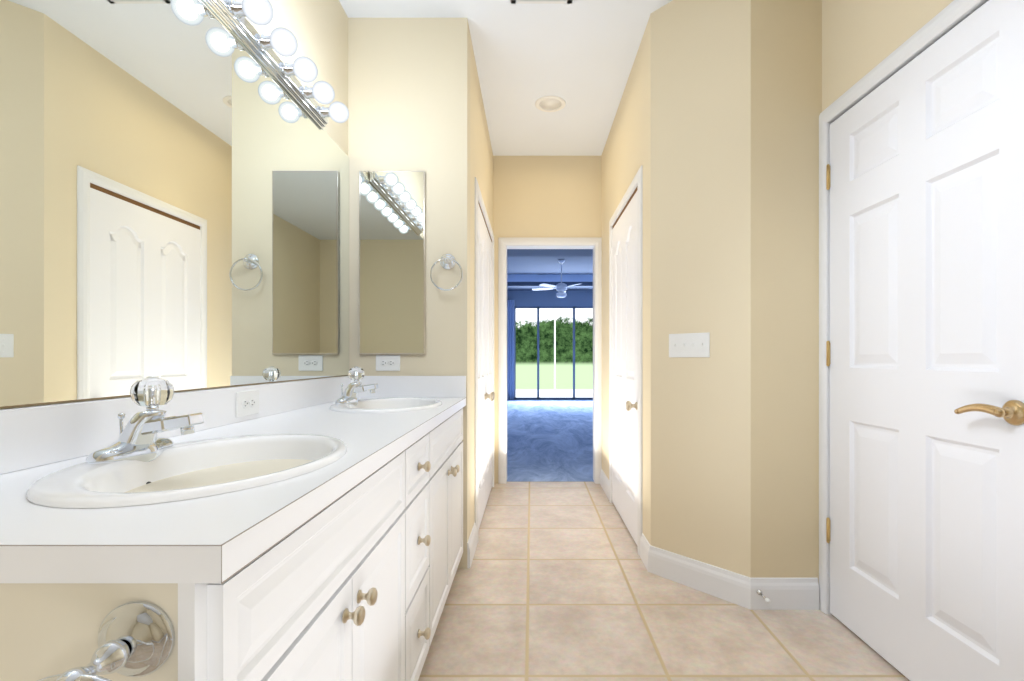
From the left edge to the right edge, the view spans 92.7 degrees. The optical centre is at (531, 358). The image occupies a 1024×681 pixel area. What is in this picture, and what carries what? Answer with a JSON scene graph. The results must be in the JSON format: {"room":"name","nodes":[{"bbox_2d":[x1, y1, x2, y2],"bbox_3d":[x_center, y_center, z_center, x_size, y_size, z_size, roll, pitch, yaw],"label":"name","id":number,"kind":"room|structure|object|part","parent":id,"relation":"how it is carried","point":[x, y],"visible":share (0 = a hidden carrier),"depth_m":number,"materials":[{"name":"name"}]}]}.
{"room":"bathroom","nodes":[
{"label":"bathroom","id":0,"kind":"room"},
{"bbox_2d":[0,374,351,473],"bbox_3d":[-0.917,0.145,1.499,0.019,0.110,1.957,0,0,0],"label":"backsplash","id":1,"kind":"structure","parent":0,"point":[35,435],"depth_m":1.00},
{"bbox_2d":[236,390,258,417],"bbox_3d":[-0.905,0.144,1.560,0.009,0.080,0.124,0,0,0],"label":"outlet","id":2,"kind":"object","parent":1,"relation":"attached to","point":[247,403],"visible":1,"depth_m":1.55,"materials":[{"name":"white plastic"}]},
{"bbox_2d":[245,0,347,107],"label":"wall","id":3,"kind":"structure","parent":0,"point":[318,29],"depth_m":2.15,"materials":[{"name":"beige paint"}]},
{"bbox_2d":[204,0,348,129],"bbox_3d":[-0.850,-1.045,1.538,0.146,0.083,1.225,0,0,0],"label":"vanity light bar","id":4,"kind":"object","parent":3,"relation":"attached to","point":[233,14],"visible":1,"depth_m":1.65,"materials":[{"name":"silver metal"}]},
{"bbox_2d":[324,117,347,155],"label":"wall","id":5,"kind":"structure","parent":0,"point":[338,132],"depth_m":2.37,"materials":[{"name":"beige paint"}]},
{"bbox_2d":[0,0,348,408],"bbox_3d":[-0.926,-0.465,1.503,0.005,1.106,1.946,0,0,0],"label":"vanity mirror","id":6,"kind":"object","parent":5,"relation":"attached to","point":[174,193],"visible":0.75,"depth_m":1.20,"materials":[{"name":"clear mirror"}]},
{"bbox_2d":[348,18,469,568],"bbox_3d":[-0.627,-0.330,2.540,0.605,2.800,0.120,0,0,0],"label":"wall","id":7,"kind":"structure","parent":0,"point":[409,94],"depth_m":2.48,"materials":[{"name":"beige paint"}]},
{"bbox_2d":[376,355,399,370],"bbox_3d":[-0.727,0.025,2.477,0.124,0.080,0.009,0,0,0],"label":"outlet","id":8,"kind":"object","parent":7,"relation":"attached to","point":[387,362],"visible":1,"depth_m":2.47,"materials":[{"name":"white plastic"}]},
{"bbox_2d":[359,171,424,353],"bbox_3d":[-0.704,-0.483,2.473,0.333,0.927,0.015,0,0,0],"label":"medicine cabinet mirror","id":9,"kind":"object","parent":7,"relation":"attached to","point":[391,262],"visible":1,"depth_m":2.47,"materials":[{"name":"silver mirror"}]},
{"bbox_2d":[360,374,465,397],"bbox_3d":[-0.619,0.145,2.468,0.578,0.110,0.019,0,0,0],"label":"backsplash","id":10,"kind":"structure","parent":7,"relation":"attached to","point":[454,385],"depth_m":2.46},
{"bbox_2d":[430,254,462,290],"bbox_3d":[-0.423,-0.433,2.451,0.165,0.194,0.060,0,0,0],"label":"towel ring","id":11,"kind":"object","parent":7,"relation":"attached to","point":[448,261],"depth_m":2.43,"materials":[{"name":"silver metal"}]},
{"bbox_2d":[470,35,492,533],"bbox_3d":[-0.385,-0.330,3.385,0.120,2.800,1.570,0,0,0],"label":"wall","id":12,"kind":"structure","parent":0,"point":[481,161],"depth_m":2.80,"materials":[{"name":"beige paint"}]},
{"bbox_2d":[478,200,494,530],"bbox_3d":[-0.309,0.041,3.450,0.097,2.034,1.176,0,0,0],"label":"door","id":13,"kind":"structure","parent":12,"relation":"in","point":[486,396],"depth_m":3.38,"materials":[{"name":"white paint"}]},
{"bbox_3d":[-0.292,0.270,3.450,0.062,0.058,0.158,0,0,0],"label":"knob","id":14,"kind":"part","parent":13,"relation":"part of","materials":[{"name":"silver metal"}]},
{"bbox_2d":[475,177,498,542],"bbox_3d":[-0.376,0.017,3.450,0.138,2.108,1.302,0,0,0],"label":"door frame","id":15,"kind":"structure","parent":12,"relation":"attached to","point":[478,196],"depth_m":2.82,"materials":[{"name":"white paint"}]},
{"bbox_2d":[339,0,672,155],"bbox_3d":[0.147,-1.810,0.980,2.495,0.160,6.660,0,0,0],"label":"ceiling","id":16,"kind":"structure","parent":0,"point":[578,56],"depth_m":2.83,"materials":[{"name":"paint"}]},
{"bbox_2d":[510,0,572,3],"bbox_3d":[0.050,-1.722,2.195,0.300,0.016,0.360,0,0,0],"label":"ceiling vent","id":17,"kind":"object","parent":16,"relation":"in","point":[541,1],"visible":1,"depth_m":2.36,"materials":[{"name":"white metal"}]},
{"bbox_2d":[535,96,565,111],"bbox_3d":[0.130,-1.773,3.320,0.208,0.104,0.208,0,0,0],"label":"recessed light","id":18,"kind":"object","parent":16,"relation":"in","point":[550,103],"visible":0.73,"depth_m":3.31,"materials":[{"name":"white plastic"}]},
{"bbox_2d":[493,156,600,482],"bbox_3d":[0.138,-0.330,4.230,1.165,2.800,0.120,0,0,0],"label":"wall","id":19,"kind":"structure","parent":0,"point":[546,196],"depth_m":4.17,"materials":[{"name":"beige paint"}]},
{"bbox_2d":[499,237,601,483],"bbox_3d":[0.166,0.020,4.226,0.892,2.099,0.148,0,0,0],"label":"door frame","id":20,"kind":"structure","parent":19,"relation":"attached to","point":[595,243],"depth_m":4.15,"materials":[{"name":"white paint"}]},
{"bbox_2d":[507,291,592,399],"bbox_3d":[0.000,-0.530,12.560,6.400,3.200,0.120,0,0,0],"label":"wall","id":21,"kind":"structure","parent":0,"point":[548,298],"depth_m":12.50,"materials":[{"name":"blue paint"}]},
{"bbox_2d":[507,300,513,398],"bbox_3d":[-0.640,-0.215,12.406,0.420,2.530,0.062,0,0,0],"label":"curtain","id":22,"kind":"object","parent":21,"relation":"hanging from","point":[510,349],"visible":0.38,"depth_m":12.40,"materials":[{"name":"blue fabric"}]},
{"bbox_2d":[514,306,592,399],"bbox_3d":[0.940,-0.133,12.550,2.780,2.394,0.060,0,0,0],"label":"window frame","id":23,"kind":"structure","parent":21,"relation":"in","point":[552,398],"depth_m":12.52,"materials":[{"name":"blue"}]},
{"bbox_2d":[507,400,593,481],"bbox_3d":[0.000,1.097,8.440,6.700,0.066,8.420,0,0,0],"label":"floor","id":24,"kind":"structure","parent":0,"point":[549,440],"depth_m":6.23,"materials":[{"name":"blue carpet"}]},
{"bbox_2d":[601,14,650,544],"bbox_3d":[0.660,-0.330,3.310,0.120,2.800,1.720,0,0,0],"label":"wall","id":25,"kind":"structure","parent":0,"point":[626,155],"depth_m":2.81,"materials":[{"name":"beige paint"}]},
{"bbox_2d":[612,187,636,543],"bbox_3d":[0.584,0.041,3.150,0.097,2.034,0.916,0,0,0],"label":"door","id":26,"kind":"structure","parent":25,"relation":"in","point":[624,363],"depth_m":3.10,"materials":[{"name":"white paint"}]},
{"bbox_3d":[0.567,0.270,2.759,0.062,0.058,0.058,0,0,0],"label":"knob","id":27,"kind":"part","parent":26,"relation":"part of","materials":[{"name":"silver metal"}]},
{"bbox_2d":[609,165,642,555],"bbox_3d":[0.651,0.017,3.149,0.138,2.108,1.042,0,0,0],"label":"door frame","id":28,"kind":"structure","parent":25,"relation":"attached to","point":[637,182],"depth_m":2.65,"materials":[{"name":"white paint"}]},
{"bbox_2d":[418,482,909,680],"bbox_3d":[0.147,1.100,0.940,2.495,0.060,6.580,0,0,0],"label":"floor","id":29,"kind":"structure","parent":0,"point":[557,581],"depth_m":1.98,"materials":[{"name":"beige tile"}]},
{"bbox_2d":[0,402,465,680],"bbox_3d":[-0.617,0.655,1.455,0.620,0.830,2.044,0,0,0],"label":"bathroom vanity","id":30,"kind":"object","parent":29,"relation":"on","point":[307,530],"depth_m":0.64,"materials":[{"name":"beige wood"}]},
{"bbox_3d":[-0.422,0.357,0.478,0.165,0.194,0.090,0,0,0],"label":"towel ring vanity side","id":31,"kind":"part","parent":30,"relation":"part of","materials":[{"name":"silver metal"}]},
{"bbox_2d":[0,434,403,533],"bbox_3d":[-0.629,0.220,0.935,0.597,0.040,0.614,0,0,0],"label":"countertop","id":32,"kind":"structure","parent":30,"relation":"on","point":[270,516],"depth_m":0.63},
{"bbox_2d":[68,386,207,461],"bbox_3d":[-0.736,0.139,0.955,0.169,0.156,0.176,0,0,0],"label":"faucet","id":33,"kind":"object","parent":32,"relation":"on","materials":[{"name":"silver metal"}]},
{"bbox_2d":[0,430,383,505],"bbox_3d":[-0.598,0.269,0.935,0.440,0.162,0.574,0,0,0],"label":"sink","id":34,"kind":"object","parent":32,"relation":"in","point":[218,467],"depth_m":0.91,"materials":[{"name":"white ceramic"}]},
{"bbox_2d":[272,398,463,421],"bbox_3d":[-0.629,0.220,2.055,0.597,0.040,0.614,0,0,0],"label":"countertop","id":35,"kind":"structure","parent":30,"relation":"on","point":[441,411],"depth_m":1.67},
{"bbox_2d":[328,370,379,401],"bbox_3d":[-0.738,0.139,2.075,0.169,0.156,0.176,0,0,0],"label":"faucet","id":36,"kind":"object","parent":35,"relation":"on","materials":[{"name":"silver metal"}]},
{"bbox_2d":[304,394,451,413],"bbox_3d":[-0.600,0.269,2.055,0.440,0.162,0.574,0,0,0],"label":"sink","id":37,"kind":"object","parent":35,"relation":"in","point":[373,403],"depth_m":2.15,"materials":[{"name":"white ceramic"}]},
{"bbox_2d":[651,0,750,577],"bbox_3d":[0.814,-0.330,2.311,0.120,2.800,0.495,0,0,-43],"label":"wall","id":38,"kind":"structure","parent":0,"point":[701,257],"depth_m":2.25,"materials":[{"name":"beige paint"}]},
{"bbox_2d":[467,469,818,609],"bbox_3d":[0.158,1.005,0.985,2.175,0.130,6.370,0,0,0],"label":"baseboard","id":39,"kind":"structure","parent":38,"relation":"attached to","point":[778,593],"depth_m":2.16,"materials":[{"name":"white paint"}]},
{"bbox_2d":[669,332,709,356],"bbox_3d":[0.743,-0.062,2.288,0.016,0.109,0.203,0,0,-43],"label":"switch plate","id":40,"kind":"object","parent":38,"relation":"attached to","point":[689,345],"visible":1,"depth_m":2.28,"materials":[{"name":"white plastic"}]},
{"bbox_2d":[757,590,770,603],"bbox_3d":[0.970,0.995,2.033,0.022,0.021,0.085,0,0,0],"label":"door stop","id":41,"kind":"object","parent":38,"relation":"attached to","point":[767,600],"visible":1,"depth_m":2.04,"materials":[{"name":"silver metal"}]},
{"bbox_2d":[751,0,821,583],"bbox_3d":[1.093,-0.330,2.150,0.305,2.800,0.120,0,0,0],"label":"wall","id":42,"kind":"structure","parent":0,"point":[786,73],"depth_m":2.09,"materials":[{"name":"beige paint"}]},
{"bbox_2d":[822,0,953,111],"bbox_3d":[1.305,-0.330,0.005,0.120,2.800,4.410,0,0,0],"label":"wall","id":43,"kind":"structure","parent":0,"point":[861,39],"depth_m":1.84,"materials":[{"name":"beige paint"}]},
{"bbox_2d":[819,0,988,614],"bbox_3d":[1.296,0.011,1.610,0.138,2.117,0.986,0,0,0],"label":"door frame","id":44,"kind":"structure","parent":43,"relation":"attached to","point":[939,26],"depth_m":2.04,"materials":[{"name":"white paint"}]},
{"bbox_2d":[826,0,1023,680],"bbox_3d":[1.234,0.043,1.614,0.088,2.030,0.849,0,0,0],"label":"entry door","id":45,"kind":"structure","parent":43,"relation":"in","point":[925,356],"depth_m":1.51,"materials":[{"name":"white paint"}]},
{"bbox_3d":[-3.260,-0.530,8.395,0.120,3.200,8.450,0,0,0],"label":"wall","id":46,"kind":"structure","parent":0,"visible":0},
{"bbox_2d":[507,249,592,290],"bbox_3d":[0.000,-1.920,8.395,6.400,0.380,8.210,0,0,0],"label":"ceiling","id":47,"kind":"structure","parent":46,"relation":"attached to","point":[529,269],"depth_m":10.95,"materials":[{"name":"blue paint"}]},
{"bbox_2d":[532,259,590,297],"bbox_3d":[0.639,-1.623,10.037,1.253,0.775,1.238,0,0,0],"label":"ceiling fan","id":48,"kind":"object","parent":47,"relation":"hanging from","point":[561,288],"visible":1,"depth_m":9.93,"materials":[{"name":"white"}]},
{"label":"outside","id":49,"kind":"structure","parent":0,"visible":0},
{"bbox_2d":[516,308,592,396],"bbox_3d":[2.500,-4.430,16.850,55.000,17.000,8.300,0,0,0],"label":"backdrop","id":50,"kind":"structure","parent":49,"point":[526,352],"depth_m":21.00,"materials":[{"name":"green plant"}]},
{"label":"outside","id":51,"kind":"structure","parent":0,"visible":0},
{"bbox_2d":[554,308,555,393],"bbox_3d":[0.700,-0.380,14.420,0.040,2.900,0.040,0,0,0],"label":"post","id":52,"kind":"object","parent":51,"point":[554,350],"visible":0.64,"depth_m":14.40,"materials":[{"name":"white"}]}
]}

